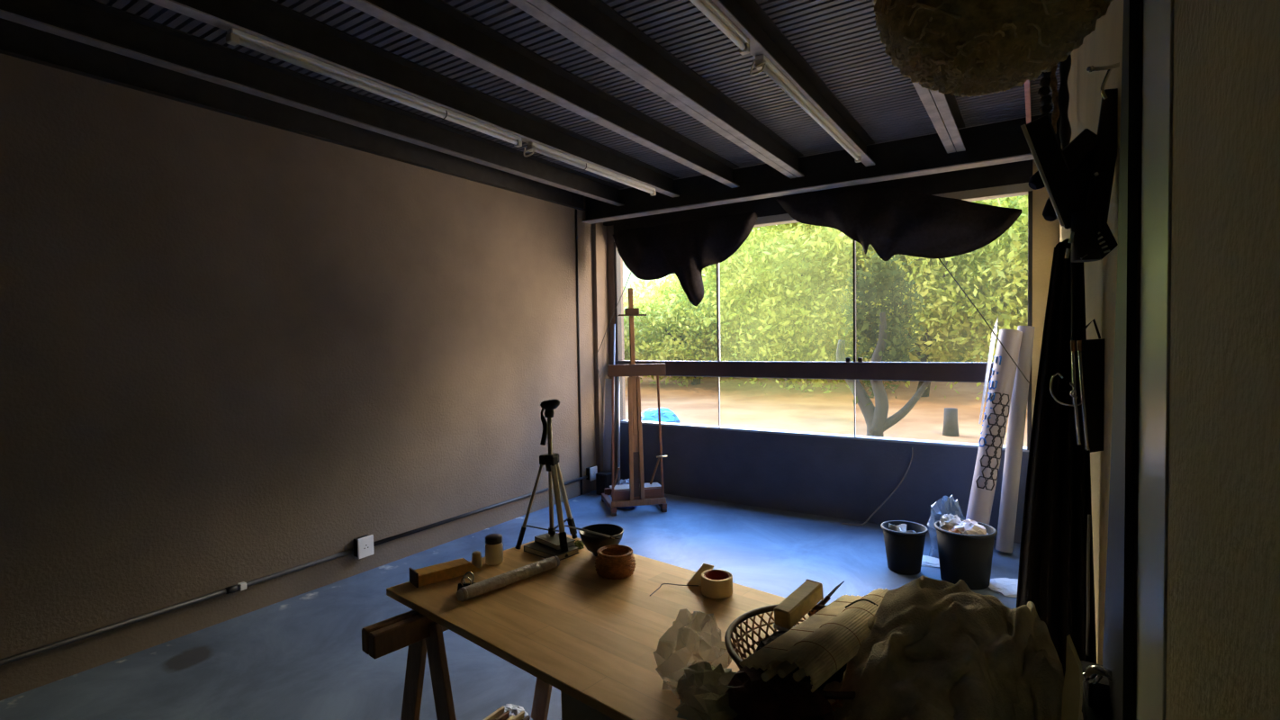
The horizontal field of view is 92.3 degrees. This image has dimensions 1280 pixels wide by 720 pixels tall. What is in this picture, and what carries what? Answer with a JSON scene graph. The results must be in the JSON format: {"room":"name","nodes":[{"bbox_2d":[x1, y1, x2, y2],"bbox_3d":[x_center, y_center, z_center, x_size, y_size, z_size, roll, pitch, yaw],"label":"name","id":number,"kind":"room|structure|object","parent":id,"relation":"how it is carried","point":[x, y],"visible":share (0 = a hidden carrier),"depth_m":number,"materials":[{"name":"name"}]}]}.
{"room":"art studio","nodes":[
{"label":"art studio","id":0,"kind":"room"},
{"bbox_2d":[0,53,603,701],"bbox_3d":[-2.439,-0.074,3.506,0.200,3.100,7.650,0,2,33],"label":"wall","id":1,"kind":"structure","parent":0,"point":[234,350],"depth_m":3.51,"materials":[{"name":"paint"}]},
{"bbox_2d":[0,18,586,210],"bbox_3d":[-2.489,-1.459,3.181,0.053,0.170,7.150,0,2,33],"label":"beam","id":2,"kind":"structure","parent":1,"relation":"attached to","point":[18,40],"depth_m":3.50,"materials":[{"name":"black metal"}]},
{"bbox_2d":[0,475,587,666],"bbox_3d":[-2.457,1.310,3.267,0.041,0.040,7.090,0,2,33],"label":"conduit pipe","id":3,"kind":"object","parent":1,"relation":"attached to","point":[241,586],"visible":0.92,"depth_m":3.46,"materials":[{"name":"grey"}]},
{"bbox_2d":[353,534,373,558],"bbox_3d":[-1.867,1.256,4.152,0.068,0.136,0.116,0,2,33],"label":"wall socket","id":4,"kind":"object","parent":1,"relation":"attached to","point":[363,545],"visible":1,"depth_m":4.13,"materials":[{"name":"white plastic"}]},
{"bbox_2d":[575,209,582,495],"bbox_3d":[-0.609,-0.069,6.136,0.022,2.840,0.022,0,2,33],"label":"vertical pipe","id":5,"kind":"object","parent":1,"relation":"attached to","point":[576,219],"visible":1,"depth_m":6.12,"materials":[{"name":"grey"}]},
{"bbox_2d":[585,466,597,481],"bbox_3d":[-0.494,1.155,6.281,0.068,0.136,0.116,0,2,33],"label":"wall socket","id":6,"kind":"object","parent":1,"relation":"attached to","point":[590,472],"visible":0.95,"depth_m":6.25,"materials":[{"name":"white plastic"}]},
{"bbox_2d":[582,112,1061,224],"bbox_3d":[1.123,-1.520,5.162,3.976,0.272,0.135,0,2,33],"label":"cross beam","id":7,"kind":"structure","parent":1,"relation":"attached to","point":[1002,142],"depth_m":4.87,"materials":[{"name":"black metal"}]},
{"bbox_2d":[612,211,757,306],"bbox_3d":[0.352,-0.907,5.802,1.555,0.810,0.184,0,2,32],"label":"drape","id":8,"kind":"object","parent":7,"relation":"hanging from","point":[683,249],"visible":1,"depth_m":5.72,"materials":[{"name":"fabric"}]},
{"bbox_2d":[595,270,631,421],"bbox_3d":[-0.260,-0.126,6.195,0.424,1.532,0.026,0,2,21],"label":"wire","id":9,"kind":"object","parent":8,"relation":"hanging from","point":[631,270],"visible":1,"depth_m":6.25,"materials":[{"name":"grey"}]},
{"bbox_2d":[775,185,1022,261],"bbox_3d":[1.907,-1.083,4.776,1.797,0.640,0.188,0,2,33],"label":"drape","id":10,"kind":"object","parent":7,"relation":"hanging from","point":[894,220],"visible":0.99,"depth_m":4.68,"materials":[{"name":"fabric"}]},
{"bbox_2d":[938,258,1031,385],"bbox_3d":[2.422,-0.292,4.343,0.018,0.919,0.614,-3,2,-41],"label":"string","id":11,"kind":"object","parent":10,"relation":"hanging from","point":[939,258],"visible":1,"depth_m":4.33,"materials":[{"name":"grey"}]},
{"bbox_2d":[0,489,1020,719],"bbox_3d":[-0.711,1.547,2.341,4.380,0.120,7.850,0,2,33],"label":"floor","id":12,"kind":"structure","parent":0,"point":[300,657],"depth_m":3.23,"materials":[{"name":"concrete"}]},
{"bbox_2d":[361,610,552,719],"bbox_3d":[-0.464,1.131,2.139,0.484,0.733,0.955,1,2,41],"label":"trestle","id":13,"kind":"object","parent":12,"relation":"on","point":[411,629],"visible":0.32,"depth_m":1.86,"materials":[{"name":"brown wood"}]},
{"bbox_2d":[386,532,811,719],"bbox_3d":[0.069,0.725,1.725,1.740,0.085,0.755,1,2,41],"label":"table","id":14,"kind":"object","parent":13,"relation":"on","point":[622,651],"depth_m":1.75,"materials":[{"name":"brown wood"}]},
{"bbox_2d":[409,558,480,587],"bbox_3d":[-0.664,0.718,2.111,0.227,0.048,0.072,-2,2,-39],"label":"wooden block","id":15,"kind":"object","parent":14,"relation":"on","point":[424,576],"visible":0.97,"depth_m":2.08,"materials":[{"name":"brown wood"}]},
{"bbox_2d":[457,571,475,591],"bbox_3d":[-0.554,0.716,1.978,0.060,0.056,0.049,-1,2,-2],"label":"clip","id":16,"kind":"object","parent":14,"relation":"on","point":[460,585],"visible":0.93,"depth_m":1.97,"materials":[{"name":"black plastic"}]},
{"bbox_2d":[471,550,481,567],"bbox_3d":[-0.582,0.712,2.193,0.036,0.053,0.031,0,2,33],"label":"block","id":17,"kind":"object","parent":14,"relation":"on","point":[476,557],"visible":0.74,"depth_m":2.18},
{"bbox_2d":[485,533,503,565],"bbox_3d":[-0.531,0.687,2.236,0.064,0.097,0.064,0,2,33],"label":"jar","id":18,"kind":"object","parent":14,"relation":"on","point":[493,542],"visible":1,"depth_m":2.21,"materials":[{"name":"beige"}]},
{"bbox_2d":[456,555,559,601],"bbox_3d":[-0.425,0.719,2.039,0.042,0.042,0.398,1,3,42],"label":"roll","id":19,"kind":"object","parent":14,"relation":"on","point":[477,589],"visible":1,"depth_m":2.01,"materials":[{"name":"paper"}]},
{"bbox_2d":[514,399,576,557],"bbox_3d":[-0.326,0.439,2.399,0.242,0.578,0.236,0,2,33],"label":"camera tripod","id":20,"kind":"object","parent":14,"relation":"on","point":[551,460],"visible":1,"depth_m":2.37,"materials":[{"name":"black metal"}]},
{"bbox_2d":[523,541,579,560],"bbox_3d":[-0.336,0.719,2.334,0.185,0.022,0.115,1,2,40],"label":"notebook","id":21,"kind":"object","parent":14,"relation":"on","point":[535,548],"visible":0.68,"depth_m":2.30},
{"bbox_2d":[534,532,575,550],"bbox_3d":[-0.327,0.696,2.367,0.085,0.020,0.150,-3,3,-43],"label":"notebook","id":22,"kind":"object","parent":21,"relation":"on","point":[552,542],"visible":0.73,"depth_m":2.35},
{"bbox_2d":[574,540,584,549],"bbox_3d":[-0.236,0.712,2.381,0.044,0.030,0.037,0,2,33],"label":"scrap","id":23,"kind":"object","parent":14,"relation":"on","point":[579,544],"visible":0.73,"depth_m":2.37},
{"bbox_2d":[578,523,623,556],"bbox_3d":[-0.143,0.682,2.301,0.168,0.091,0.168,0,2,33],"label":"bowl","id":24,"kind":"object","parent":14,"relation":"on","point":[592,542],"visible":0.73,"depth_m":2.27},
{"bbox_2d":[564,524,620,539],"bbox_3d":[-0.178,0.632,2.258,0.267,0.014,0.008,0,2,34],"label":"brush","id":25,"kind":"object","parent":24,"relation":"on","point":[578,528],"visible":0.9,"depth_m":2.25,"materials":[{"name":"wood"}]},
{"bbox_2d":[594,544,636,579],"bbox_3d":[-0.085,0.692,2.115,0.142,0.079,0.142,0,2,29],"label":"wicker bowl","id":26,"kind":"object","parent":14,"relation":"on","point":[613,562],"visible":1,"depth_m":2.07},
{"bbox_2d":[675,661,738,719],"bbox_3d":[0.160,0.703,1.305,0.173,0.104,0.159,0,2,33],"label":"crumpled paper","id":27,"kind":"object","parent":14,"relation":"on","point":[702,688],"visible":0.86,"depth_m":1.27,"materials":[{"name":"yellow"}]},
{"bbox_2d":[701,569,732,598],"bbox_3d":[0.242,0.705,1.940,0.100,0.055,0.100,0,2,33],"label":"tape","id":28,"kind":"object","parent":14,"relation":"on","point":[715,583],"visible":1,"depth_m":1.91,"materials":[{"name":"yellow"}]},
{"bbox_2d":[725,666,834,719],"bbox_3d":[0.269,0.690,1.238,0.238,0.131,0.153,0,2,33],"label":"cloth","id":29,"kind":"object","parent":14,"relation":"on","point":[752,698],"visible":0.82,"depth_m":1.20,"materials":[{"name":"fabric"}]},
{"bbox_2d":[724,603,856,711],"bbox_3d":[0.411,0.698,1.426,0.424,0.094,0.424,1,3,44],"label":"bamboo basket","id":30,"kind":"object","parent":14,"relation":"on","point":[838,697],"visible":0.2,"depth_m":1.52,"materials":[{"name":"wicker"}]},
{"bbox_2d":[773,622,795,630],"bbox_3d":[0.371,0.675,1.556,0.074,0.020,0.040,0,2,33],"label":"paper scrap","id":31,"kind":"object","parent":30,"relation":"in","point":[778,627],"visible":0.36,"depth_m":1.55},
{"bbox_2d":[773,578,823,629],"bbox_3d":[0.404,0.618,1.562,0.047,0.065,0.180,1,3,43],"label":"wooden block","id":32,"kind":"object","parent":30,"relation":"on","point":[789,611],"visible":1,"depth_m":1.54,"materials":[{"name":"brown wood"}]},
{"bbox_2d":[754,629,847,690],"bbox_3d":[0.381,0.697,1.459,0.214,0.078,0.208,-3,3,-43],"label":"rag","id":33,"kind":"object","parent":30,"relation":"in","point":[838,676],"visible":0.11,"depth_m":1.40,"materials":[{"name":"black fabric"}]},
{"bbox_2d":[739,587,889,692],"bbox_3d":[0.442,0.607,1.387,0.185,0.098,0.548,1,2,40],"label":"bamboo mat","id":34,"kind":"object","parent":30,"relation":"on","point":[839,623],"depth_m":1.28,"materials":[{"name":"wood"}]},
{"bbox_2d":[807,581,844,615],"bbox_3d":[0.496,0.639,1.644,0.096,0.103,0.016,-1,2,4],"label":"knife","id":35,"kind":"object","parent":30,"relation":"in","point":[826,599],"visible":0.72,"depth_m":1.64,"materials":[{"name":"black metal"}]},
{"bbox_2d":[822,575,1035,719],"bbox_3d":[0.593,0.614,1.268,0.621,0.267,0.451,-3,3,-45],"label":"crumpled cloth","id":36,"kind":"object","parent":14,"relation":"on","point":[934,649],"visible":0.84,"depth_m":1.20,"materials":[{"name":"fabric"}]},
{"bbox_2d":[1061,634,1082,719],"bbox_3d":[0.658,0.512,0.937,0.027,0.187,0.010,0,2,33],"label":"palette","id":37,"kind":"object","parent":36,"relation":"on","point":[1072,692],"visible":1,"depth_m":0.93},
{"bbox_2d":[1006,601,1083,719],"bbox_3d":[0.776,0.635,1.248,0.243,0.223,0.544,0,2,33],"label":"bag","id":38,"kind":"object","parent":14,"relation":"on","point":[1040,687],"visible":0.42,"depth_m":1.16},
{"bbox_2d":[483,705,504,719],"bbox_3d":[-0.579,1.357,2.056,0.060,0.270,0.300,0,2,33],"label":"board","id":39,"kind":"object","parent":12,"relation":"on","point":[499,712],"visible":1,"depth_m":2.13,"materials":[{"name":"brown wood"}]},
{"bbox_2d":[495,710,509,719],"bbox_3d":[-0.559,1.363,2.049,0.059,0.258,0.300,0,2,33],"label":"board","id":40,"kind":"object","parent":12,"relation":"on","point":[504,716],"visible":1,"depth_m":2.14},
{"bbox_2d":[495,703,530,719],"bbox_3d":[-0.524,1.452,2.521,0.169,0.052,0.115,0,2,33],"label":"crumpled paper","id":41,"kind":"object","parent":12,"relation":"on","point":[513,709],"visible":0.41,"depth_m":2.52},
{"bbox_2d":[510,711,524,719],"bbox_3d":[-0.503,1.357,2.026,0.060,0.270,0.300,0,2,33],"label":"board","id":42,"kind":"object","parent":12,"relation":"on","point":[519,716],"visible":1,"depth_m":2.11,"materials":[{"name":"brown wood"}]},
{"bbox_2d":[560,691,613,719],"bbox_3d":[0.097,1.177,1.691,0.612,0.635,0.312,1,2,41],"label":"storage box","id":43,"kind":"object","parent":12,"relation":"on","point":[572,708],"visible":0.02,"depth_m":1.72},
{"bbox_2d":[595,471,612,495],"bbox_3d":[-0.358,1.248,6.216,0.130,0.215,0.138,0,2,33],"label":"speaker box","id":44,"kind":"object","parent":12,"relation":"on","point":[603,480],"visible":0.73,"depth_m":6.17,"materials":[{"name":"black plastic"}]},
{"bbox_2d":[595,475,605,494],"bbox_3d":[-0.392,1.250,6.162,0.110,0.191,0.010,0,2,33],"label":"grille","id":45,"kind":"object","parent":44,"relation":"attached to","point":[600,480],"depth_m":6.16,"materials":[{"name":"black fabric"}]},
{"bbox_2d":[603,378,611,471],"bbox_3d":[-0.336,0.769,6.389,0.095,1.141,0.096,0,2,33],"label":"plastic sheet","id":46,"kind":"object","parent":12,"relation":"on","point":[607,452],"visible":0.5,"depth_m":6.39,"materials":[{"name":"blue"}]},
{"bbox_2d":[611,324,615,472],"bbox_3d":[-0.276,0.483,6.365,0.021,1.712,0.181,0,2,18],"label":"rod","id":47,"kind":"object","parent":12,"relation":"on","point":[614,331],"visible":0.42,"depth_m":6.39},
{"bbox_2d":[617,376,620,482],"bbox_3d":[-0.221,0.693,6.364,0.027,1.293,0.163,-1,2,4],"label":"rod","id":48,"kind":"object","parent":12,"relation":"on","point":[618,382],"visible":0.65,"depth_m":6.35,"materials":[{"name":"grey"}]},
{"bbox_2d":[601,288,667,516],"bbox_3d":[-0.077,0.358,5.713,0.530,2.015,0.560,-1,2,-13],"label":"easel","id":49,"kind":"object","parent":12,"relation":"on","point":[637,492],"visible":1,"depth_m":5.49,"materials":[{"name":"brown wood"}]},
{"bbox_2d":[609,482,661,491],"bbox_3d":[-0.040,1.155,5.611,0.460,0.012,0.170,-1,2,-13],"label":"shelf","id":50,"kind":"object","parent":49,"relation":"attached to","point":[651,486],"depth_m":5.55,"materials":[{"name":"brown wood"}]},
{"bbox_2d":[880,520,928,575],"bbox_3d":[1.751,1.246,4.080,0.292,0.288,0.292,0,2,33],"label":"waste bin","id":51,"kind":"object","parent":12,"relation":"on","point":[904,551],"visible":1,"depth_m":3.99,"materials":[{"name":"black plastic"}]},
{"bbox_2d":[888,523,906,531],"bbox_3d":[1.726,1.199,4.125,0.113,0.203,0.064,0,2,25],"label":"paper sheet","id":52,"kind":"object","parent":51,"relation":"in","point":[903,527],"visible":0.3,"depth_m":4.11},
{"bbox_2d":[921,555,939,567],"bbox_3d":[1.954,1.372,4.221,0.359,0.021,0.200,0,2,33],"label":"paper scrap","id":53,"kind":"object","parent":12,"relation":"on","point":[927,561],"visible":0.44,"depth_m":4.17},
{"bbox_2d":[927,494,964,558],"bbox_3d":[2.144,1.157,4.286,0.264,0.440,0.244,0,2,33],"label":"plastic bag","id":54,"kind":"object","parent":12,"relation":"on","point":[945,505],"visible":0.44,"depth_m":4.26,"materials":[{"name":"blue"}]},
{"bbox_2d":[933,519,997,590],"bbox_3d":[2.037,1.219,3.859,0.352,0.348,0.352,0,2,33],"label":"waste bin","id":55,"kind":"object","parent":12,"relation":"on","point":[968,558],"visible":0.86,"depth_m":3.73,"materials":[{"name":"black plastic"}]},
{"bbox_2d":[938,513,962,531],"bbox_3d":[1.987,1.057,3.920,0.143,0.159,0.140,-1,2,-5],"label":"crumpled paper","id":56,"kind":"object","parent":55,"relation":"in","point":[949,521],"visible":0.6,"depth_m":3.88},
{"bbox_2d":[952,518,988,535],"bbox_3d":[2.050,1.074,3.809,0.204,0.167,0.191,0,2,33],"label":"crumpled paper","id":57,"kind":"object","parent":55,"relation":"in","point":[968,527],"visible":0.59,"depth_m":3.76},
{"bbox_2d":[965,328,1022,525],"bbox_3d":[2.459,0.525,4.328,0.526,1.665,0.194,-2,2,-26],"label":"paper roll","id":58,"kind":"object","parent":12,"relation":"on","point":[1004,370],"visible":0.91,"depth_m":4.27,"materials":[{"name":"grey"}]},
{"bbox_2d":[975,392,1009,490],"bbox_3d":[2.449,0.560,4.271,0.244,0.670,0.087,-2,2,-23],"label":"print","id":59,"kind":"object","parent":58,"relation":"attached to","point":[997,407],"depth_m":4.26,"materials":[{"name":"grey"}]},
{"bbox_2d":[988,577,1018,597],"bbox_3d":[2.257,1.380,3.750,0.254,0.026,0.296,0,2,16],"label":"paper scrap","id":60,"kind":"object","parent":12,"relation":"on","point":[1007,587],"visible":0.78,"depth_m":3.73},
{"bbox_2d":[995,325,1035,552],"bbox_3d":[2.665,0.556,4.372,0.330,1.595,0.104,-2,2,-24],"label":"paper roll","id":61,"kind":"object","parent":12,"relation":"on","point":[1018,405],"visible":0.9,"depth_m":4.33,"materials":[{"name":"grey"}]},
{"bbox_2d":[1102,0,1139,719],"bbox_3d":[0.859,0.245,1.115,0.012,2.490,0.454,0,2,33],"label":"door frame","id":62,"kind":"structure","parent":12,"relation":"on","point":[1119,605],"depth_m":0.93,"materials":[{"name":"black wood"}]},
{"bbox_2d":[94,0,1060,189],"bbox_3d":[-0.722,-1.552,2.301,3.980,0.016,7.595,0,2,33],"label":"ceiling","id":63,"kind":"structure","parent":0,"point":[840,40],"depth_m":3.37,"materials":[{"name":"metal"}]},
{"bbox_2d":[0,0,624,206],"bbox_3d":[-2.129,-1.458,2.970,0.070,0.170,7.185,0,2,33],"label":"ceiling beam","id":64,"kind":"structure","parent":63,"relation":"attached to","point":[92,22],"depth_m":3.24,"materials":[{"name":"black metal"}]},
{"bbox_2d":[145,0,679,197],"bbox_3d":[-1.617,-1.455,2.639,0.070,0.170,7.185,0,2,33],"label":"ceiling beam","id":65,"kind":"structure","parent":63,"relation":"attached to","point":[270,21],"depth_m":3.20,"materials":[{"name":"black metal"}]},
{"bbox_2d":[225,27,522,147],"bbox_3d":[-1.233,-1.368,3.244,0.058,0.060,1.702,0,2,33],"label":"lamp","id":66,"kind":"object","parent":65,"relation":"attached to","point":[234,37],"visible":1,"depth_m":3.00,"materials":[{"name":"white"}]},
{"bbox_2d":[523,142,656,195],"bbox_3d":[-0.317,-1.410,4.659,0.074,0.098,1.629,0,2,33],"label":"lamp","id":67,"kind":"object","parent":65,"relation":"attached to","point":[532,147],"visible":1,"depth_m":4.51,"materials":[{"name":"white"}]},
{"bbox_2d":[339,0,739,188],"bbox_3d":[-1.117,-1.453,2.317,0.070,0.170,7.185,0,2,33],"label":"ceiling beam","id":68,"kind":"structure","parent":63,"relation":"attached to","point":[438,23],"depth_m":3.20,"materials":[{"name":"black metal"}]},
{"bbox_2d":[506,0,804,178],"bbox_3d":[-0.659,-1.451,2.021,0.116,0.170,7.185,0,2,33],"label":"ceiling beam","id":69,"kind":"structure","parent":63,"relation":"attached to","point":[593,25],"depth_m":3.15,"materials":[{"name":"black metal"}]},
{"bbox_2d":[711,0,874,166],"bbox_3d":[-0.176,-1.448,1.710,0.070,0.170,7.185,0,2,33],"label":"ceiling beam","id":70,"kind":"structure","parent":63,"relation":"attached to","point":[765,38],"depth_m":3.20,"materials":[{"name":"black metal"}]},
{"bbox_2d":[689,0,749,54],"bbox_3d":[0.065,-1.350,2.092,0.044,0.057,1.492,0,2,33],"label":"lamp","id":71,"kind":"object","parent":70,"relation":"attached to","point":[707,7],"visible":1,"depth_m":2.50,"materials":[{"name":"white"}]},
{"bbox_2d":[749,54,861,162],"bbox_3d":[1.043,-1.396,3.604,0.074,0.094,1.969,0,2,33],"label":"lamp","id":72,"kind":"object","parent":70,"relation":"attached to","point":[761,62],"visible":1,"depth_m":3.32,"materials":[{"name":"white"}]},
{"bbox_2d":[871,0,965,153],"bbox_3d":[0.320,-1.446,1.390,0.116,0.170,7.185,0,2,33],"label":"ceiling beam","id":73,"kind":"structure","parent":63,"relation":"attached to","point":[943,111],"depth_m":3.80,"materials":[{"name":"black metal"}]},
{"bbox_2d":[873,0,1113,97],"bbox_3d":[0.580,-0.987,1.012,0.374,1.071,0.373,-1,2,-5],"label":"lampshade","id":74,"kind":"object","parent":63,"relation":"hanging from","point":[957,48],"visible":1,"depth_m":0.96,"materials":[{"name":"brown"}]},
{"bbox_2d":[1024,79,1031,124],"bbox_3d":[2.083,-1.535,3.309,0.026,0.174,1.925,0,2,33],"label":"batten","id":75,"kind":"object","parent":63,"relation":"attached to","point":[1027,84],"visible":0.18,"depth_m":3.47,"materials":[{"name":"paint"}]},
{"bbox_2d":[1037,54,1071,149],"bbox_3d":[1.655,-1.132,2.456,0.113,0.910,0.045,0,2,33],"label":"garland","id":76,"kind":"object","parent":63,"relation":"hanging from","point":[1060,100],"visible":0.33,"depth_m":2.45,"materials":[{"name":"black metal"}]},
{"bbox_2d":[591,223,625,485],"bbox_3d":[-0.320,-0.030,6.481,0.135,2.750,0.360,0,2,33],"label":"wall","id":77,"kind":"structure","parent":0,"point":[603,259],"depth_m":6.41,"materials":[{"name":"paint"}]},
{"bbox_2d":[603,159,1032,234],"bbox_3d":[1.325,-1.520,5.475,3.980,0.460,0.160,0,2,33],"label":"wall","id":78,"kind":"structure","parent":0,"point":[1020,172],"depth_m":4.84,"materials":[{"name":"paint"}]},
{"bbox_2d":[620,423,1028,543],"bbox_3d":[1.366,1.006,5.557,3.980,0.685,0.160,0,2,33],"label":"wall","id":79,"kind":"structure","parent":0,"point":[839,478],"depth_m":5.36,"materials":[{"name":"paint"}]},
{"bbox_2d":[613,182,1032,451],"bbox_3d":[1.315,-0.314,5.491,3.685,1.960,0.150,0,2,33],"label":"window","id":80,"kind":"structure","parent":79,"relation":"attached to","point":[963,372],"depth_m":5.16,"materials":[{"name":"grey"}]},
{"bbox_2d":[841,447,913,525],"bbox_3d":[1.923,1.028,4.990,0.547,0.661,0.035,0,2,17],"label":"cord","id":81,"kind":"object","parent":79,"relation":"attached to","point":[897,486],"visible":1,"depth_m":4.97,"materials":[{"name":"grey plastic"}]},
{"bbox_2d":[1031,159,1059,424],"bbox_3d":[2.942,-0.142,4.467,0.160,3.000,0.200,0,2,33],"label":"wall","id":82,"kind":"structure","parent":0,"point":[1045,233],"depth_m":4.38,"materials":[{"name":"paint"}]},
{"bbox_2d":[1059,0,1279,719],"bbox_3d":[1.074,-0.058,1.240,0.200,3.100,7.650,0,2,33],"label":"wall","id":83,"kind":"structure","parent":0,"point":[1223,605],"depth_m":0.54,"materials":[{"name":"paint"}]},
{"bbox_2d":[1016,238,1096,712],"bbox_3d":[1.044,0.327,1.555,0.188,1.251,0.091,0,2,33],"label":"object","id":84,"kind":"object","parent":83,"relation":"hanging from","point":[1052,572],"visible":0.63,"depth_m":1.54,"materials":[{"name":"fabric"}]},
{"bbox_2d":[1020,88,1117,262],"bbox_3d":[0.858,-0.363,1.222,0.172,0.337,0.130,0,2,33],"label":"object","id":85,"kind":"object","parent":83,"relation":"hanging from","point":[1077,178],"visible":0.97,"depth_m":1.21,"materials":[{"name":"black wood"}]},
{"bbox_2d":[1028,170,1045,189],"bbox_3d":[0.862,-0.396,1.300,0.074,0.069,0.035,-1,2,9],"label":"glove finger","id":86,"kind":"object","parent":85,"relation":"attached to","point":[1035,182],"visible":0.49,"depth_m":1.29,"materials":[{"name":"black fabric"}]},
{"bbox_2d":[1042,197,1057,221],"bbox_3d":[0.875,-0.326,1.295,0.053,0.068,0.035,-2,2,-24],"label":"glove finger","id":87,"kind":"object","parent":85,"relation":"hanging from","point":[1049,213],"visible":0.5,"depth_m":1.29,"materials":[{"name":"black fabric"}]},
{"bbox_3d":[0.979,-0.134,1.394,0.004,0.179,0.015,1,2,40],"label":"wire","id":88,"kind":"object","parent":85,"relation":"hanging from","visible":0},
{"bbox_2d":[1049,340,1089,450],"bbox_3d":[0.985,0.080,1.411,0.075,0.250,0.016,0,2,33],"label":"hanger","id":89,"kind":"object","parent":88,"relation":"hanging from","point":[1073,393],"visible":1,"depth_m":1.40,"materials":[{"name":"silver metal"}]},
{"bbox_2d":[1081,318,1104,452],"bbox_3d":[1.058,0.060,1.431,0.063,0.311,0.025,0,2,33],"label":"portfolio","id":90,"kind":"object","parent":83,"relation":"hanging from","point":[1093,350],"visible":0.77,"depth_m":1.42,"materials":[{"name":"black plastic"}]},
{"bbox_2d":[1080,660,1109,719],"bbox_3d":[0.868,0.768,1.164,0.054,0.262,0.300,0,2,33],"label":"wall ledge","id":91,"kind":"object","parent":83,"relation":"attached to","point":[1088,714],"visible":0.2,"depth_m":1.13,"materials":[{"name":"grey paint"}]},
{"bbox_2d":[1081,665,1112,713],"bbox_3d":[0.839,0.588,1.128,0.057,0.098,0.118,0,2,33],"label":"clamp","id":92,"kind":"object","parent":91,"relation":"on","point":[1096,677],"visible":0.85,"depth_m":1.11,"materials":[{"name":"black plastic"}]},
{"bbox_2d":[1085,514,1090,656],"bbox_3d":[0.919,0.451,1.261,0.006,0.214,0.244,0,2,36],"label":"hanging cable","id":93,"kind":"object","parent":92,"relation":"attached to","point":[1088,516],"visible":1,"depth_m":1.26,"materials":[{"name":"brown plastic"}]},
{"bbox_2d":[1086,62,1119,99],"bbox_3d":[0.884,-0.534,1.179,0.063,0.065,0.022,-1,2,-3],"label":"wall hook","id":94,"kind":"object","parent":83,"relation":"attached to","point":[1110,67],"visible":1,"depth_m":1.17,"materials":[{"name":"silver metal"}]},
{"bbox_2d":[1135,0,1173,719],"bbox_3d":[0.685,0.013,0.806,0.023,3.000,0.225,0,2,33],"label":"trim","id":95,"kind":"structure","parent":83,"relation":"attached to","point":[1158,53],"depth_m":0.79,"materials":[{"name":"metal"}]},
{"label":"outside","id":96,"kind":"structure","parent":0,"visible":0},
{"bbox_2d":[624,375,1027,447],"bbox_3d":[-1.865,-0.579,34.463,49.500,2.270,45.000,0,2,33],"label":"ground","id":97,"kind":"structure","parent":96,"point":[749,405],"depth_m":14.04,"materials":[{"name":"soil"}]},
{"bbox_2d":[622,283,664,360],"bbox_3d":[-2.323,-1.018,20.480,6.258,4.401,6.531,-1,2,-8],"label":"tree","id":98,"kind":"object","parent":97,"relation":"on","point":[626,327],"visible":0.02,"depth_m":18.98,"materials":[{"name":"green plant"}]},
{"bbox_2d":[641,407,680,423],"bbox_3d":[0.344,1.023,11.137,0.778,0.322,0.616,0,2,33],"label":"tarp","id":99,"kind":"object","parent":97,"relation":"on","point":[667,415],"visible":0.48,"depth_m":10.93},
{"bbox_2d":[622,277,766,360],"bbox_3d":[2.017,-1.538,25.229,11.097,4.343,11.668,1,2,42],"label":"tree","id":100,"kind":"object","parent":97,"relation":"on","point":[651,281],"visible":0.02,"depth_m":24.17,"materials":[{"name":"green plant"}]},
{"bbox_2d":[623,273,778,387],"bbox_3d":[1.779,-0.938,19.666,6.428,4.161,6.202,0,2,33],"label":"tree","id":101,"kind":"object","parent":97,"relation":"on","point":[668,348],"visible":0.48,"depth_m":18.33,"materials":[{"name":"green plant"}]},
{"bbox_2d":[660,222,910,393],"bbox_3d":[4.237,-2.320,17.634,7.519,7.545,7.610,-1,2,3],"label":"hedge","id":102,"kind":"object","parent":97,"relation":"on","point":[755,269],"visible":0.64,"depth_m":15.78,"materials":[{"name":"green plant"}]},
{"bbox_2d":[724,327,996,362],"bbox_3d":[3.739,-0.717,25.630,26.890,2.868,6.936,0,2,33],"label":"undergrowth","id":103,"kind":"object","parent":97,"relation":"on","point":[961,358],"visible":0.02,"depth_m":20.24,"materials":[{"name":"green plant"}]},
{"bbox_2d":[756,200,986,360],"bbox_3d":[8.254,-3.498,20.129,10.482,9.175,10.377,-1,2,-9],"label":"tree","id":104,"kind":"object","parent":97,"relation":"on","point":[975,201],"visible":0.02,"depth_m":19.07,"materials":[{"name":"green plant"}]},
{"bbox_2d":[834,244,929,437],"bbox_3d":[3.604,-0.297,9.143,1.401,3.215,1.134,0,2,33],"label":"tree","id":105,"kind":"object","parent":97,"relation":"on","point":[877,420],"visible":0.81,"depth_m":9.02,"materials":[{"name":"green plant"}]},
{"bbox_2d":[765,194,1027,399],"bbox_3d":[6.942,-2.456,15.096,7.254,6.862,7.128,1,3,44],"label":"hedge","id":106,"kind":"object","parent":97,"relation":"on","point":[937,314],"visible":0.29,"depth_m":14.02,"materials":[{"name":"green plant"}]},
{"bbox_2d":[942,407,959,436],"bbox_3d":[4.824,0.968,9.552,0.240,0.450,0.240,0,2,33],"label":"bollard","id":107,"kind":"object","parent":97,"relation":"on","point":[950,426],"visible":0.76,"depth_m":9.47,"materials":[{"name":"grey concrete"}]},
{"bbox_2d":[924,195,1027,394],"bbox_3d":[9.163,-2.090,12.461,6.348,6.582,6.541,0,2,17],"label":"tree","id":108,"kind":"object","parent":97,"relation":"on","point":[1015,291],"visible":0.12,"depth_m":12.28,"materials":[{"name":"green plant"}]},
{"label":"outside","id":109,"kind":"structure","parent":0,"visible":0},
{"bbox_2d":[622,201,1025,303],"bbox_3d":[2.508,-6.600,48.116,62.000,13.492,30.000,0,2,33],"label":"sky","id":110,"kind":"structure","parent":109,"point":[626,272],"depth_m":50.90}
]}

